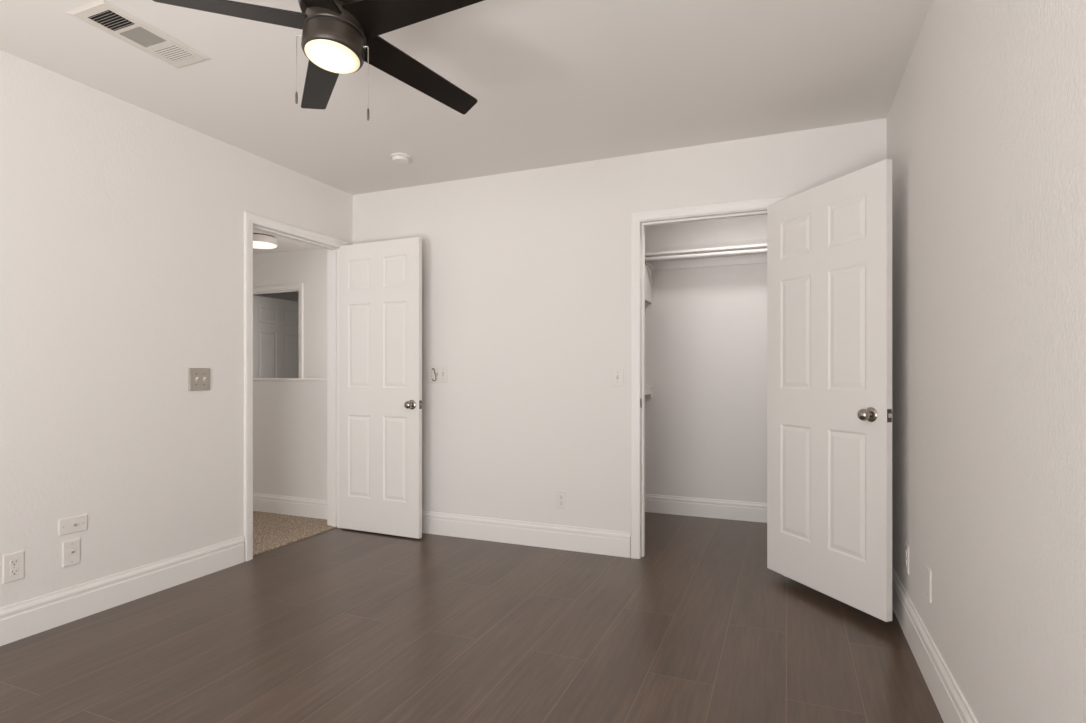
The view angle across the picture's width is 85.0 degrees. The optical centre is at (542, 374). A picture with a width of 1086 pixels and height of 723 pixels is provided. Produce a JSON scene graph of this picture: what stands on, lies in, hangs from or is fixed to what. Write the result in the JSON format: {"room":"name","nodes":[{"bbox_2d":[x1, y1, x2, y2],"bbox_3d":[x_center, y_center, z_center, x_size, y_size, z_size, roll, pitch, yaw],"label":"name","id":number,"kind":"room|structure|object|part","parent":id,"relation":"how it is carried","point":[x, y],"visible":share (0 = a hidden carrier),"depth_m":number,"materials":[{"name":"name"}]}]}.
{"room":"empty bedroom","nodes":[
{"label":"empty bedroom","id":0,"kind":"room"},
{"bbox_2d":[0,50,352,607],"bbox_3d":[-2.041,-0.111,3.030,0.120,2.440,5.675,0,0,22],"label":"wall","id":1,"kind":"structure","parent":0,"point":[122,222],"depth_m":2.84,"materials":[{"name":"paint"}]},
{"bbox_2d":[3,551,23,583],"bbox_3d":[-2.204,0.803,2.468,0.008,0.116,0.073,0,0,22],"label":"wall outlet","id":2,"kind":"object","parent":1,"relation":"attached to","point":[13,564],"visible":1,"depth_m":2.46,"materials":[{"name":"white plastic"}]},
{"bbox_2d":[10,568,18,575],"bbox_3d":[-2.202,0.823,2.468,0.003,0.029,0.029,0,0,22],"label":"receptacle","id":3,"kind":"object","parent":2,"relation":"attached to","point":[13,571],"depth_m":2.47,"materials":[{"name":"white plastic"}]},
{"bbox_2d":[10,559,18,566],"bbox_3d":[-2.202,0.784,2.468,0.003,0.029,0.029,0,0,22],"label":"receptacle","id":4,"kind":"object","parent":2,"relation":"attached to","point":[13,562],"depth_m":2.47,"materials":[{"name":"white plastic"}]},
{"bbox_2d":[62,538,79,567],"bbox_3d":[-2.119,0.803,2.666,0.015,0.112,0.070,0,0,22],"label":"cable plate","id":5,"kind":"object","parent":1,"relation":"attached to","point":[70,549],"visible":1,"depth_m":2.66,"materials":[{"name":"white plastic"}]},
{"bbox_2d":[58,514,86,535],"bbox_3d":[-2.116,0.679,2.672,0.015,0.072,0.116,0,0,22],"label":"cable plate","id":6,"kind":"object","parent":1,"relation":"attached to","point":[70,525],"visible":1,"depth_m":2.67,"materials":[{"name":"white plastic"}]},
{"bbox_2d":[0,536,243,645],"bbox_3d":[-2.398,1.033,1.990,0.014,0.152,3.280,0,0,22],"label":"baseboard","id":7,"kind":"structure","parent":1,"relation":"attached to","point":[26,618],"depth_m":2.81,"materials":[{"name":"paint"}]},
{"bbox_2d":[188,368,209,390],"bbox_3d":[-1.875,0.026,3.244,0.024,0.122,0.122,0,0,22],"label":"light switch","id":8,"kind":"object","parent":1,"relation":"attached to","point":[198,378],"visible":1,"depth_m":3.23,"materials":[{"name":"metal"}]},
{"bbox_2d":[244,212,347,560],"bbox_3d":[-1.664,0.069,3.946,0.153,2.081,0.895,0,0,22],"label":"door frame","id":9,"kind":"structure","parent":1,"relation":"attached to","point":[250,219],"depth_m":4.03,"materials":[{"name":"paint"}]},
{"bbox_2d":[340,237,422,538],"bbox_3d":[-1.135,0.089,4.121,0.706,2.020,0.165,0,0,24],"label":"door","id":10,"kind":"structure","parent":1,"relation":"in","point":[381,403],"depth_m":4.09,"materials":[{"name":"paint"}]},
{"bbox_3d":[-0.896,0.203,3.953,0.054,0.054,0.056,0,0,24],"label":"knob","id":11,"kind":"part","parent":10,"relation":"part of","materials":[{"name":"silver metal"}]},
{"bbox_2d":[255,291,298,301],"bbox_3d":[-4.602,-0.111,6.280,0.100,2.440,6.300,0,0,22],"label":"wall","id":12,"kind":"structure","parent":0,"point":[292,296],"depth_m":8.41,"materials":[{"name":"paint"}]},
{"bbox_2d":[253,248,326,378],"bbox_3d":[-2.556,-0.111,6.367,3.617,2.440,0.100,0,0,22],"label":"wall","id":13,"kind":"structure","parent":0,"point":[308,267],"depth_m":6.29,"materials":[{"name":"paint"}]},
{"bbox_2d":[253,295,298,377],"bbox_3d":[-3.195,0.092,7.160,0.165,2.005,0.878,0,0,22],"label":"door","id":14,"kind":"structure","parent":13,"relation":"in","point":[275,321],"depth_m":7.10,"materials":[{"name":"paint"}]},
{"bbox_2d":[253,283,302,377],"bbox_3d":[-2.997,0.067,6.540,0.990,2.069,0.116,0,0,22],"label":"door frame","id":15,"kind":"structure","parent":13,"relation":"attached to","point":[289,286],"depth_m":6.32,"materials":[{"name":"paint"}]},
{"bbox_2d":[0,0,931,254],"bbox_3d":[-1.613,-1.391,4.119,7.476,0.120,8.215,0,0,22],"label":"ceiling","id":16,"kind":"structure","parent":0,"point":[552,82],"depth_m":2.66,"materials":[{"name":"paint"}]},
{"bbox_2d":[67,0,210,67],"bbox_3d":[-1.573,-1.327,2.337,0.205,0.008,0.430,0,0,22],"label":"ceiling vent","id":17,"kind":"object","parent":16,"relation":"in","point":[103,15],"visible":1,"depth_m":2.30,"materials":[{"name":"metal"}]},
{"bbox_2d":[253,233,277,248],"bbox_3d":[-2.746,-1.283,5.720,0.336,0.096,0.336,0,0,22],"label":"ceiling light","id":18,"kind":"object","parent":16,"relation":"attached to","point":[260,241],"visible":0.68,"depth_m":5.64,"materials":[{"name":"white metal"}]},
{"bbox_2d":[253,241,276,248],"bbox_3d":[-2.746,-1.245,5.720,0.326,0.020,0.326,0,0,22],"label":"diffuser","id":19,"kind":"object","parent":18,"relation":"attached to","point":[256,244],"depth_m":5.68,"materials":[{"name":"white glass"}]},
{"bbox_2d":[153,0,483,120],"bbox_3d":[-0.583,-1.044,1.759,0.969,0.574,1.005,0,0,25],"label":"ceiling fan","id":20,"kind":"object","parent":16,"relation":"hanging from","point":[338,36],"visible":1,"depth_m":1.74,"materials":[{"name":"black metal"}]},
{"bbox_3d":[-0.914,-1.066,1.728,0.449,0.032,0.111,5,-6,-8],"label":"blade","id":21,"kind":"part","parent":20,"relation":"part of","materials":[{"name":"brown wood"}]},
{"bbox_3d":[-0.736,-0.926,1.769,0.003,0.164,0.003,0,0,-4],"label":"pull chain","id":22,"kind":"part","parent":20,"relation":"part of","materials":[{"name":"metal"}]},
{"bbox_3d":[-0.736,-0.826,1.769,0.007,0.036,0.007,0,0,-23],"label":"chain pull","id":23,"kind":"part","parent":20,"relation":"part of","materials":[{"name":"metal"}]},
{"bbox_3d":[-0.758,-1.019,2.041,0.111,0.032,0.449,8,-7,-26],"label":"blade","id":24,"kind":"part","parent":20,"relation":"part of","materials":[{"name":"brown wood"}]},
{"bbox_3d":[-0.663,-1.074,1.481,0.111,0.032,0.449,3,-6,9],"label":"blade","id":25,"kind":"part","parent":20,"relation":"part of","materials":[{"name":"brown wood"}]},
{"bbox_3d":[-0.627,-0.940,1.765,0.158,0.014,0.158,2,-7,22],"label":"lamp globe","id":26,"kind":"part","parent":20,"relation":"part of","materials":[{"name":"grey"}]},
{"bbox_3d":[-0.521,-0.883,1.765,0.003,0.180,0.003,0,0,-4],"label":"pull chain","id":27,"kind":"part","parent":20,"relation":"part of","materials":[{"name":"metal"}]},
{"bbox_3d":[-0.352,-1.032,1.641,0.449,0.032,0.111,1,-7,27],"label":"blade","id":28,"kind":"part","parent":20,"relation":"part of","materials":[{"name":"brown wood"}]},
{"bbox_3d":[-0.411,-0.999,1.986,0.111,0.032,0.449,-2,-9,45],"label":"blade","id":29,"kind":"part","parent":20,"relation":"part of","materials":[{"name":"brown wood"}]},
{"bbox_2d":[390,153,410,163],"bbox_3d":[-0.868,-1.313,3.617,0.124,0.036,0.124,0,0,22],"label":"smoke detector","id":30,"kind":"object","parent":16,"relation":"attached to","point":[399,158],"visible":1,"depth_m":3.58,"materials":[{"name":"paint"}]},
{"bbox_2d":[0,511,943,722],"bbox_3d":[-1.613,1.155,4.119,7.276,0.108,8.015,0,0,22],"label":"floor","id":31,"kind":"structure","parent":0,"point":[336,625],"depth_m":2.44,"materials":[{"name":"brown wood"}]},
{"bbox_2d":[253,118,886,531],"bbox_3d":[-1.460,-0.111,4.489,7.076,2.440,0.135,0,0,22],"label":"wall","id":32,"kind":"structure","parent":0,"point":[526,274],"depth_m":3.84,"materials":[{"name":"paint"}]},
{"bbox_2d":[253,493,326,519],"bbox_3d":[-3.135,1.033,5.121,3.497,0.152,0.014,0,0,22],"label":"baseboard","id":33,"kind":"structure","parent":32,"relation":"attached to","point":[270,503],"depth_m":4.64,"materials":[{"name":"paint"}]},
{"bbox_2d":[253,378,326,380],"bbox_3d":[-3.110,0.041,5.181,3.497,0.017,0.139,0,0,22],"label":"cap","id":34,"kind":"object","parent":32,"relation":"on","point":[254,379],"depth_m":4.70,"materials":[{"name":"paint"}]},
{"bbox_2d":[427,366,447,382],"bbox_3d":[-0.734,-0.001,4.106,0.165,0.116,0.019,0,0,22],"label":"light switch","id":35,"kind":"object","parent":32,"relation":"attached to","point":[441,372],"visible":1,"depth_m":4.11,"materials":[{"name":"white plastic"}]},
{"bbox_2d":[422,511,630,557],"bbox_3d":[-0.443,1.033,3.989,2.103,0.152,0.014,0,0,22],"label":"baseboard","id":36,"kind":"structure","parent":32,"relation":"attached to","point":[553,536],"depth_m":3.83,"materials":[{"name":"paint"}]},
{"bbox_2d":[556,490,566,508],"bbox_3d":[0.117,0.796,3.761,0.073,0.116,0.008,0,0,22],"label":"wall outlet","id":37,"kind":"object","parent":32,"relation":"attached to","point":[561,496],"visible":1,"depth_m":3.76,"materials":[{"name":"white plastic"}]},
{"bbox_2d":[612,368,622,386],"bbox_3d":[0.454,0.017,3.616,0.071,0.116,0.019,0,0,22],"label":"light switch","id":38,"kind":"object","parent":32,"relation":"attached to","point":[617,373],"visible":1,"depth_m":3.62,"materials":[{"name":"white plastic"}]},
{"bbox_2d":[631,195,793,576],"bbox_3d":[0.976,0.064,3.461,0.916,2.090,0.126,0,0,22],"label":"door frame","id":39,"kind":"structure","parent":32,"relation":"attached to","point":[760,203],"depth_m":3.57,"materials":[{"name":"paint"}]},
{"bbox_2d":[767,159,892,621],"bbox_3d":[1.370,0.069,2.903,0.165,1.989,0.770,0,0,-19],"label":"door","id":40,"kind":"structure","parent":32,"relation":"in","point":[829,244],"depth_m":2.81,"materials":[{"name":"paint"}]},
{"bbox_3d":[1.414,0.177,2.603,0.056,0.054,0.054,0,0,-19],"label":"knob","id":41,"kind":"part","parent":40,"relation":"part of","materials":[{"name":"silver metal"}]},
{"bbox_3d":[1.490,0.177,2.549,0.025,0.057,0.002,0,0,-19],"label":"latch plate","id":42,"kind":"part","parent":40,"relation":"part of","materials":[{"name":"metal"}]},
{"bbox_2d":[645,214,766,502],"bbox_3d":[1.194,-0.111,4.695,2.326,2.440,0.100,0,0,22],"label":"wall","id":43,"kind":"structure","parent":0,"point":[706,327],"depth_m":4.60,"materials":[{"name":"paint"}]},
{"bbox_2d":[645,386,651,396],"bbox_3d":[0.478,0.137,4.774,0.742,0.088,0.300,0,0,22],"label":"closet shelf","id":44,"kind":"object","parent":43,"relation":"attached to","point":[648,389],"visible":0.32,"depth_m":4.70,"materials":[{"name":"paint"}]},
{"bbox_2d":[645,494,766,522],"bbox_3d":[1.218,1.037,4.623,2.226,0.144,0.014,0,0,22],"label":"baseboard","id":45,"kind":"structure","parent":43,"relation":"attached to","point":[664,504],"depth_m":4.59,"materials":[{"name":"paint"}]},
{"bbox_2d":[645,243,766,302],"bbox_3d":[1.169,-0.748,4.489,2.216,0.346,0.300,0,0,22],"label":"closet shelf","id":46,"kind":"object","parent":43,"relation":"attached to","point":[750,258],"visible":0.4,"depth_m":4.54,"materials":[{"name":"paint"}]},
{"bbox_2d":[645,248,766,260],"bbox_3d":[1.114,-0.876,4.370,2.226,0.027,0.027,0,0,22],"label":"closet rod","id":47,"kind":"object","parent":46,"relation":"attached to","point":[764,249],"visible":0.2,"depth_m":4.33,"materials":[{"name":"paint"}]},
{"bbox_2d":[887,0,1085,722],"bbox_3d":[1.264,-0.111,1.658,0.120,2.440,5.660,0,0,22],"label":"wall","id":48,"kind":"structure","parent":0,"point":[986,118],"depth_m":1.47,"materials":[{"name":"paint"}]},
{"bbox_2d":[905,542,908,573],"bbox_3d":[1.559,0.787,2.542,0.008,0.116,0.073,0,0,22],"label":"wall outlet","id":49,"kind":"object","parent":48,"relation":"attached to","point":[906,545],"visible":1,"depth_m":2.53,"materials":[{"name":"white plastic"}]},
{"bbox_2d":[926,565,931,602],"bbox_3d":[1.397,0.759,2.150,0.008,0.116,0.070,0,0,22],"label":"cable plate","id":50,"kind":"object","parent":48,"relation":"attached to","point":[928,570],"visible":1,"depth_m":2.13,"materials":[{"name":"white plastic"}]},
{"bbox_2d":[892,566,977,722],"bbox_3d":[0.969,1.024,1.120,0.015,0.170,4.240,0,0,22],"label":"baseboard","id":51,"kind":"structure","parent":48,"relation":"attached to","point":[952,706],"depth_m":2.08,"materials":[{"name":"paint"}]}
]}

